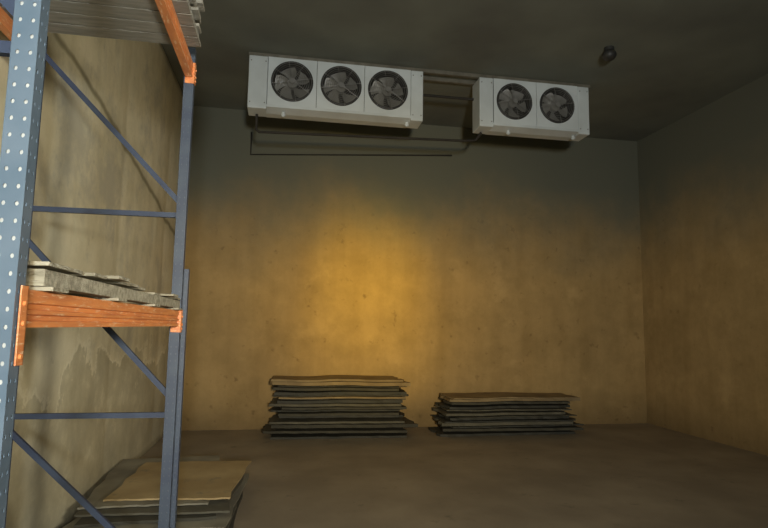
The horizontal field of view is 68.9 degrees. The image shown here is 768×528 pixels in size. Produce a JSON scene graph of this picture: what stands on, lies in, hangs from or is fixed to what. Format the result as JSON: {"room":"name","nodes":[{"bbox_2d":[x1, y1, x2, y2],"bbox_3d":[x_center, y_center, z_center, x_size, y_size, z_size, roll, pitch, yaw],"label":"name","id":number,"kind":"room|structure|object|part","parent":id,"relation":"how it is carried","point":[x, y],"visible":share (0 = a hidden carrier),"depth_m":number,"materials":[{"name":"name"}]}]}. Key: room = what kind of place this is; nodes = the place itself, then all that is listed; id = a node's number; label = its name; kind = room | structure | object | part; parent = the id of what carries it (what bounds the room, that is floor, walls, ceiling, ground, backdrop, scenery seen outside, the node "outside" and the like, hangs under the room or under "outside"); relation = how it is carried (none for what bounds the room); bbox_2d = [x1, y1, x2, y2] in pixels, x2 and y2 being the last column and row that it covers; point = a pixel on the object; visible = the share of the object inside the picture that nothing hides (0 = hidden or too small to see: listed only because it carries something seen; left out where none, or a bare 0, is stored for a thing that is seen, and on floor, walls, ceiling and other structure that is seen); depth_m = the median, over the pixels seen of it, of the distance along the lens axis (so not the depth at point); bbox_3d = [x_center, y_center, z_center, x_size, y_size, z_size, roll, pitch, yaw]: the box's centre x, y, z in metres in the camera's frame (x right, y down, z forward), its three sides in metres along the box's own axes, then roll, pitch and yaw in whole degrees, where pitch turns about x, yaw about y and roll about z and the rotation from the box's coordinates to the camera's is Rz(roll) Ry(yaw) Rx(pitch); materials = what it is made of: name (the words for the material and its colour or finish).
{"room":"cold storage room","nodes":[
{"label":"cold storage room","id":0,"kind":"room"},
{"bbox_2d":[0,30,182,527],"bbox_3d":[-2.128,-0.713,2.281,0.192,5.129,13.059,2,-6,-10],"label":"wall","id":1,"kind":"structure","parent":0,"point":[81,163],"depth_m":4.91,"materials":[{"name":"paint"}]},
{"bbox_2d":[181,106,646,430],"bbox_3d":[0.709,0.132,9.462,8.330,5.070,0.200,2,-6,-10],"label":"wall","id":2,"kind":"structure","parent":0,"point":[498,263],"depth_m":9.33,"materials":[{"name":"paint"}]},
{"bbox_2d":[250,132,451,155],"bbox_3d":[-0.496,-1.888,9.344,3.385,0.380,0.027,2,-6,-10],"label":"pipe","id":3,"kind":"object","parent":2,"relation":"attached to","point":[251,132],"visible":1,"depth_m":9.32,"materials":[{"name":"grey metal"}]},
{"bbox_2d":[71,423,767,527],"bbox_3d":[1.829,2.041,2.685,8.330,0.200,13.450,2,-6,-10],"label":"floor","id":4,"kind":"structure","parent":0,"point":[636,475],"depth_m":5.94,"materials":[{"name":"concrete"}]},
{"bbox_2d":[0,0,196,527],"bbox_3d":[-1.448,0.184,2.230,0.981,3.286,2.202,2,-6,-10],"label":"rack","id":5,"kind":"object","parent":4,"relation":"on","point":[21,308],"visible":0.98,"depth_m":1.56,"materials":[{"name":"blue metal"}]},
{"bbox_3d":[-0.857,0.083,1.268,0.058,3.280,0.046,2,-6,-10],"label":"upright post","id":6,"kind":"part","parent":5,"relation":"part of","materials":[{"name":"grey metal"}]},
{"bbox_3d":[-2.052,0.272,3.128,0.058,3.280,0.046,2,-6,-10],"label":"upright post","id":7,"kind":"part","parent":5,"relation":"part of","materials":[{"name":"blue metal"}]},
{"bbox_2d":[0,0,200,46],"bbox_3d":[-1.438,-1.381,2.570,1.022,0.110,1.201,2,-6,-10],"label":"decking","id":8,"kind":"object","parent":5,"relation":"on","point":[133,20],"visible":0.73,"depth_m":2.95,"materials":[{"name":"grey wood"}]},
{"bbox_2d":[190,0,204,23],"bbox_3d":[-1.432,-1.499,2.564,1.021,0.110,1.160,2,-6,-10],"label":"wooden pallet","id":9,"kind":"object","parent":8,"relation":"on","point":[199,3],"visible":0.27,"depth_m":3.15,"materials":[{"name":"grey wood"}]},
{"bbox_2d":[25,261,181,309],"bbox_3d":[-1.445,0.111,2.228,0.979,0.080,1.880,2,-6,-10],"label":"wooden pallet","id":10,"kind":"object","parent":5,"relation":"on","point":[45,276],"visible":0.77,"depth_m":1.75,"materials":[{"name":"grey wood"}]},
{"bbox_3d":[-1.216,0.302,3.274,0.058,3.280,0.046,2,-6,-10],"label":"upright post","id":11,"kind":"part","parent":5,"relation":"part of","materials":[{"name":"blue metal"}]},
{"bbox_3d":[-1.216,0.985,3.263,0.058,1.920,0.046,2,-6,-10],"label":"reinforcing post","id":12,"kind":"part","parent":5,"relation":"part of","materials":[{"name":"blue metal"}]},
{"bbox_2d":[229,491,242,527],"bbox_3d":[-1.878,2.103,4.789,1.271,0.023,1.936,2,-6,-10],"label":"cardboard sheet","id":13,"kind":"object","parent":4,"relation":"on","point":[231,525],"visible":0.03,"depth_m":4.73,"materials":[{"name":"grey cardboard"}]},
{"bbox_2d":[226,503,236,527],"bbox_3d":[-1.893,2.073,4.776,1.268,0.022,1.765,2,-6,-10],"label":"cardboard sheet","id":14,"kind":"object","parent":13,"relation":"on","point":[235,506],"visible":0.03,"depth_m":4.61,"materials":[{"name":"cardboard"}]},
{"bbox_3d":[-1.909,2.061,4.907,1.153,0.022,1.765,2,-6,-10],"label":"cardboard sheet","id":15,"kind":"object","parent":14,"relation":"on","visible":0},
{"bbox_2d":[62,473,248,527],"bbox_3d":[-1.841,2.031,4.857,1.186,0.023,1.558,2,-6,-5],"label":"cardboard sheet","id":16,"kind":"object","parent":15,"relation":"on","point":[222,519],"visible":0.15,"depth_m":4.23,"materials":[{"name":"grey cardboard"}]},
{"bbox_2d":[74,513,215,527],"bbox_3d":[-1.973,2.015,4.962,1.099,0.024,1.607,3,-7,-14],"label":"cardboard sheet","id":17,"kind":"object","parent":16,"relation":"on","point":[125,519],"visible":0.14,"depth_m":4.23,"materials":[{"name":"grey cardboard"}]},
{"bbox_2d":[74,475,243,516],"bbox_3d":[-1.890,1.999,5.029,1.192,0.023,1.521,2,-6,-10],"label":"cardboard sheet","id":18,"kind":"object","parent":17,"relation":"on","point":[220,505],"visible":0.23,"depth_m":4.38,"materials":[{"name":"grey cardboard"}]},
{"bbox_2d":[77,455,219,509],"bbox_3d":[-2.086,1.997,5.232,1.067,0.022,1.707,2,-6,-10],"label":"cardboard sheet","id":19,"kind":"object","parent":18,"relation":"on","point":[115,478],"visible":0.36,"depth_m":4.91,"materials":[{"name":"grey cardboard"}]},
{"bbox_2d":[103,461,251,501],"bbox_3d":[-1.808,1.970,5.151,1.088,0.022,1.314,2,-6,-10],"label":"cardboard sheet","id":20,"kind":"object","parent":19,"relation":"on","point":[198,480],"visible":0.82,"depth_m":5.02,"materials":[{"name":"brown cardboard"}]},
{"bbox_2d":[270,433,406,439],"bbox_3d":[-0.691,2.519,8.338,2.058,0.028,0.710,2,-6,-10],"label":"cardboard sheet","id":21,"kind":"object","parent":4,"relation":"on","point":[286,435],"visible":0.53,"depth_m":8.10,"materials":[{"name":"brown cardboard"}]},
{"bbox_2d":[261,424,406,433],"bbox_3d":[-0.749,2.443,8.325,2.096,0.033,0.714,2,-6,-10],"label":"carton","id":22,"kind":"object","parent":21,"relation":"on","point":[267,429],"visible":0.55,"depth_m":8.10,"materials":[{"name":"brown cardboard"}]},
{"bbox_2d":[271,417,417,428],"bbox_3d":[-0.594,2.371,8.390,2.119,0.049,0.707,2,-6,-7],"label":"carton","id":23,"kind":"object","parent":22,"relation":"on","point":[408,423],"visible":0.4,"depth_m":8.07,"materials":[{"name":"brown cardboard"}]},
{"bbox_2d":[269,414,404,423],"bbox_3d":[-0.699,2.308,8.356,1.983,0.035,0.728,2,-6,-7],"label":"carton","id":24,"kind":"object","parent":23,"relation":"on","point":[274,419],"visible":0.65,"depth_m":8.12,"materials":[{"name":"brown cardboard"}]},
{"bbox_2d":[279,411,404,417],"bbox_3d":[-0.635,2.242,8.407,1.865,0.036,0.708,2,-6,-10],"label":"carton","id":25,"kind":"object","parent":24,"relation":"on","point":[401,414],"visible":0.27,"depth_m":8.11,"materials":[{"name":"brown cardboard"}]},
{"bbox_2d":[276,411,398,415],"bbox_3d":[-0.675,2.197,8.356,1.833,0.042,0.703,2,-6,-10],"label":"carton","id":26,"kind":"object","parent":25,"relation":"on","point":[320,413],"visible":0.41,"depth_m":8.09,"materials":[{"name":"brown cardboard"}]},
{"bbox_2d":[269,406,399,411],"bbox_3d":[-0.738,2.155,8.420,1.934,0.026,0.739,2,-6,-10],"label":"carton","id":27,"kind":"object","parent":26,"relation":"on","point":[275,408],"visible":0.3,"depth_m":8.11,"materials":[{"name":"brown cardboard"}]},
{"bbox_2d":[279,405,406,409],"bbox_3d":[-0.635,2.124,8.414,1.869,0.038,0.665,2,-6,-8],"label":"carton","id":28,"kind":"object","parent":27,"relation":"on","point":[402,406],"visible":0.4,"depth_m":8.11,"materials":[{"name":"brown cardboard"}]},
{"bbox_2d":[269,398,401,406],"bbox_3d":[-0.727,2.066,8.384,1.916,0.045,0.718,2,-6,-7],"label":"carton","id":29,"kind":"object","parent":28,"relation":"on","point":[274,401],"visible":0.41,"depth_m":8.07,"materials":[{"name":"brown cardboard"}]},
{"bbox_2d":[277,399,402,403],"bbox_3d":[-0.665,2.024,8.395,1.833,0.053,0.642,2,-6,-10],"label":"carton","id":30,"kind":"object","parent":29,"relation":"on","point":[279,401],"visible":0.44,"depth_m":8.10,"materials":[{"name":"cardboard"}]},
{"bbox_2d":[280,398,405,399],"bbox_3d":[-0.634,1.992,8.427,1.844,0.027,0.666,2,-6,-10],"label":"carton","id":31,"kind":"object","parent":30,"relation":"on","point":[328,398],"visible":0.17,"depth_m":8.13,"materials":[{"name":"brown cardboard"}]},
{"bbox_2d":[279,396,405,398],"bbox_3d":[-0.643,1.965,8.413,1.844,0.038,0.755,2,-6,-10],"label":"carton","id":32,"kind":"object","parent":31,"relation":"on","point":[321,397],"visible":0.3,"depth_m":8.09,"materials":[{"name":"brown cardboard"}]},
{"bbox_2d":[273,394,408,396],"bbox_3d":[-0.648,1.939,8.405,1.994,0.034,0.655,2,-6,-10],"label":"carton","id":33,"kind":"object","parent":32,"relation":"on","point":[407,394],"visible":0.2,"depth_m":8.07,"materials":[{"name":"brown cardboard"}]},
{"bbox_2d":[274,387,406,395],"bbox_3d":[-0.637,1.902,8.395,1.972,0.061,0.733,2,-6,-10],"label":"carton","id":34,"kind":"object","parent":33,"relation":"on","point":[401,391],"visible":0.52,"depth_m":8.09,"materials":[{"name":"cardboard"}]},
{"bbox_2d":[272,385,398,390],"bbox_3d":[-0.734,1.839,8.396,1.851,0.053,0.793,2,-6,-10],"label":"carton","id":35,"kind":"object","parent":34,"relation":"on","point":[274,387],"visible":0.53,"depth_m":8.07,"materials":[{"name":"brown cardboard"}]},
{"bbox_2d":[278,385,398,387],"bbox_3d":[-0.689,1.811,8.432,1.786,0.031,0.710,2,-6,-10],"label":"carton","id":36,"kind":"object","parent":35,"relation":"on","point":[278,385],"visible":0.21,"depth_m":8.14,"materials":[{"name":"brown cardboard"}]},
{"bbox_2d":[270,379,410,385],"bbox_3d":[-0.659,1.767,8.413,2.042,0.069,0.695,2,-6,-7],"label":"carton","id":37,"kind":"object","parent":36,"relation":"on","point":[404,383],"visible":0.54,"depth_m":8.11,"materials":[{"name":"brown cardboard"}]},
{"bbox_2d":[271,375,402,381],"bbox_3d":[-0.713,1.716,8.398,1.930,0.050,0.716,2,-6,-10],"label":"carton","id":38,"kind":"object","parent":37,"relation":"on","point":[364,378],"visible":1,"depth_m":8.24,"materials":[{"name":"brown cardboard"}]},
{"bbox_2d":[428,427,574,436],"bbox_3d":[1.836,2.601,8.746,2.224,0.033,0.654,2,-6,-10],"label":"carton","id":39,"kind":"object","parent":4,"relation":"on","point":[438,430],"visible":0.5,"depth_m":8.50,"materials":[{"name":"cardboard"}]},
{"bbox_2d":[440,424,582,430],"bbox_3d":[1.951,2.537,8.763,2.239,0.040,0.634,2,-6,-7],"label":"carton","id":40,"kind":"object","parent":39,"relation":"on","point":[573,427],"visible":0.42,"depth_m":8.50,"materials":[{"name":"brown cardboard"}]},
{"bbox_2d":[448,421,583,427],"bbox_3d":[1.966,2.477,8.763,2.172,0.020,0.788,2,-6,-10],"label":"carton","id":41,"kind":"object","parent":40,"relation":"on","point":[574,423],"visible":0.26,"depth_m":8.42,"materials":[{"name":"brown cardboard"}]},
{"bbox_2d":[433,416,572,425],"bbox_3d":[1.836,2.439,8.754,2.131,0.047,0.715,2,-6,-10],"label":"carton","id":42,"kind":"object","parent":41,"relation":"on","point":[434,418],"visible":0.36,"depth_m":8.42,"materials":[{"name":"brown cardboard"}]},
{"bbox_2d":[431,414,575,422],"bbox_3d":[1.874,2.407,8.782,2.168,0.024,0.753,2,-6,-10],"label":"carton","id":43,"kind":"object","parent":42,"relation":"on","point":[443,419],"visible":0.35,"depth_m":8.47,"materials":[{"name":"cardboard"}]},
{"bbox_2d":[438,412,568,420],"bbox_3d":[1.849,2.365,8.784,1.990,0.040,0.730,2,-6,-10],"label":"carton","id":44,"kind":"object","parent":43,"relation":"on","point":[452,418],"visible":0.29,"depth_m":8.46,"materials":[{"name":"brown cardboard"}]},
{"bbox_2d":[455,412,576,418],"bbox_3d":[1.960,2.338,8.788,1.967,0.022,0.818,2,-6,-10],"label":"carton","id":45,"kind":"object","parent":44,"relation":"on","point":[566,413],"visible":0.24,"depth_m":8.46,"materials":[{"name":"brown cardboard"}]},
{"bbox_2d":[432,407,564,415],"bbox_3d":[1.795,2.300,8.789,1.999,0.046,0.774,2,-6,-10],"label":"carton","id":46,"kind":"object","parent":45,"relation":"on","point":[439,409],"visible":0.56,"depth_m":8.50,"materials":[{"name":"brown cardboard"}]},
{"bbox_2d":[435,404,571,410],"bbox_3d":[1.864,2.242,8.775,2.059,0.025,0.736,2,-6,-10],"label":"carton","id":47,"kind":"object","parent":46,"relation":"on","point":[564,408],"visible":0.35,"depth_m":8.51,"materials":[{"name":"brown cardboard"}]},
{"bbox_2d":[436,402,569,409],"bbox_3d":[1.885,2.211,8.804,2.083,0.047,0.616,2,-7,-13],"label":"carton","id":48,"kind":"object","parent":47,"relation":"on","point":[441,404],"visible":0.57,"depth_m":8.55,"materials":[{"name":"brown cardboard"}]},
{"bbox_2d":[439,397,569,404],"bbox_3d":[1.876,2.148,8.809,1.964,0.052,0.674,2,-6,-10],"label":"carton","id":49,"kind":"object","parent":48,"relation":"on","point":[445,401],"visible":0.44,"depth_m":8.51,"materials":[{"name":"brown cardboard"}]},
{"bbox_2d":[440,395,579,401],"bbox_3d":[1.968,2.106,8.816,2.165,0.054,0.606,2,-7,-12],"label":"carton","id":50,"kind":"object","parent":49,"relation":"on","point":[441,396],"visible":0.41,"depth_m":8.52,"materials":[{"name":"brown cardboard"}]},
{"bbox_2d":[440,392,579,398],"bbox_3d":[1.975,2.071,8.812,2.124,0.037,0.713,2,-6,-10],"label":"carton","id":51,"kind":"object","parent":50,"relation":"on","point":[477,395],"visible":1,"depth_m":8.70,"materials":[{"name":"brown cardboard"}]},
{"bbox_2d":[161,0,767,140],"bbox_3d":[1.911,-3.196,3.272,8.330,0.200,13.450,2,-6,-10],"label":"ceiling","id":52,"kind":"structure","parent":0,"point":[674,59],"depth_m":6.89,"materials":[{"name":"paint"}]},
{"bbox_2d":[249,52,589,89],"bbox_3d":[0.601,-2.607,7.589,4.740,0.048,0.045,2,-6,-10],"label":"rail","id":53,"kind":"object","parent":52,"relation":"attached to","point":[425,71],"visible":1,"depth_m":7.58,"materials":[{"name":"grey metal"}]},
{"bbox_2d":[423,76,475,85],"bbox_3d":[0.562,-2.583,7.804,4.740,0.048,0.045,2,-6,-10],"label":"rail","id":54,"kind":"object","parent":52,"relation":"attached to","point":[425,78],"visible":0.29,"depth_m":7.85,"materials":[{"name":"grey metal"}]},
{"bbox_2d":[247,55,422,128],"bbox_3d":[-0.622,-2.242,7.419,2.280,0.750,0.360,2,-6,-10],"label":"cooler","id":55,"kind":"object","parent":54,"relation":"hanging from","point":[284,88],"visible":1,"depth_m":7.32,"materials":[{"name":"white metal"}]},
{"bbox_3d":[-1.629,-2.303,7.263,0.238,0.695,0.306,2,-6,-10],"label":"panel","id":56,"kind":"part","parent":55,"relation":"part of","materials":[{"name":"white metal"}]},
{"bbox_3d":[-1.177,-2.333,7.197,0.617,0.632,0.012,2,-6,-10],"label":"fan panel","id":57,"kind":"part","parent":55,"relation":"part of","materials":[{"name":"white metal"}]},
{"bbox_2d":[266,104,410,127],"bbox_3d":[-0.595,-1.948,7.411,1.890,0.065,0.322,2,-6,-10],"label":"drip tray","id":58,"kind":"object","parent":55,"relation":"on","point":[291,111],"depth_m":7.34,"materials":[{"name":"white metal"}]},
{"bbox_3d":[-0.564,-2.311,7.304,0.617,0.632,0.012,2,-6,-10],"label":"fan panel","id":59,"kind":"part","parent":55,"relation":"part of","materials":[{"name":"white metal"}]},
{"bbox_2d":[255,114,481,141],"bbox_3d":[-0.154,-1.771,7.543,3.093,0.252,0.034,2,-6,-10],"label":"drain pipe","id":60,"kind":"object","parent":55,"relation":"attached to","point":[256,115],"visible":1,"depth_m":7.50,"materials":[{"name":"grey metal"}]},
{"bbox_3d":[0.050,-2.290,7.412,0.617,0.632,0.012,2,-6,-10],"label":"fan panel","id":61,"kind":"part","parent":55,"relation":"part of","materials":[{"name":"white metal"}]},
{"bbox_3d":[0.415,-2.231,7.621,0.168,0.695,0.306,2,-6,-10],"label":"panel","id":62,"kind":"part","parent":55,"relation":"part of","materials":[{"name":"white metal"}]},
{"bbox_2d":[423,94,473,100],"bbox_3d":[0.871,-2.330,7.819,0.788,0.034,0.036,2,-6,-10],"label":"pipe","id":63,"kind":"object","parent":55,"relation":"attached to","point":[424,95],"visible":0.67,"depth_m":7.81,"materials":[{"name":"brown metal"}]},
{"bbox_2d":[472,77,589,140],"bbox_3d":[2.075,-2.147,7.892,1.620,0.750,0.360,2,-6,-10],"label":"cooler","id":64,"kind":"object","parent":54,"relation":"hanging from","point":[501,107],"visible":1,"depth_m":7.78,"materials":[{"name":"white metal"}]},
{"bbox_3d":[1.373,-2.197,7.789,0.198,0.695,0.306,2,-6,-10],"label":"panel","id":65,"kind":"part","parent":64,"relation":"part of","materials":[{"name":"white metal"}]},
{"bbox_3d":[1.806,-2.227,7.720,0.619,0.632,0.012,2,-6,-10],"label":"fan panel","id":66,"kind":"part","parent":64,"relation":"part of","materials":[{"name":"white metal"}]},
{"bbox_2d":[486,122,579,140],"bbox_3d":[2.082,-1.853,7.881,1.270,0.065,0.322,2,-6,-10],"label":"drip tray","id":67,"kind":"object","parent":64,"relation":"on","point":[516,129],"depth_m":7.80,"materials":[{"name":"white metal"}]},
{"bbox_3d":[2.421,-2.206,7.828,0.619,0.632,0.012,2,-6,-10],"label":"fan panel","id":68,"kind":"part","parent":64,"relation":"part of","materials":[{"name":"white metal"}]},
{"bbox_3d":[2.787,-2.147,8.037,0.168,0.695,0.306,2,-6,-10],"label":"panel","id":69,"kind":"part","parent":64,"relation":"part of","materials":[{"name":"white metal"}]},
{"bbox_2d":[602,45,616,60],"bbox_3d":[2.781,-2.590,6.912,0.170,0.163,0.170,2,-6,-10],"label":"ceiling lamp","id":70,"kind":"object","parent":52,"relation":"attached to","point":[609,54],"visible":1,"depth_m":6.86,"materials":[{"name":"black plastic"}]},
{"bbox_2d":[637,74,767,455],"bbox_3d":[5.872,-0.436,3.680,0.200,5.070,13.050,2,-6,-10],"label":"wall","id":71,"kind":"structure","parent":0,"point":[703,175],"depth_m":8.46,"materials":[{"name":"paint"}]}
]}

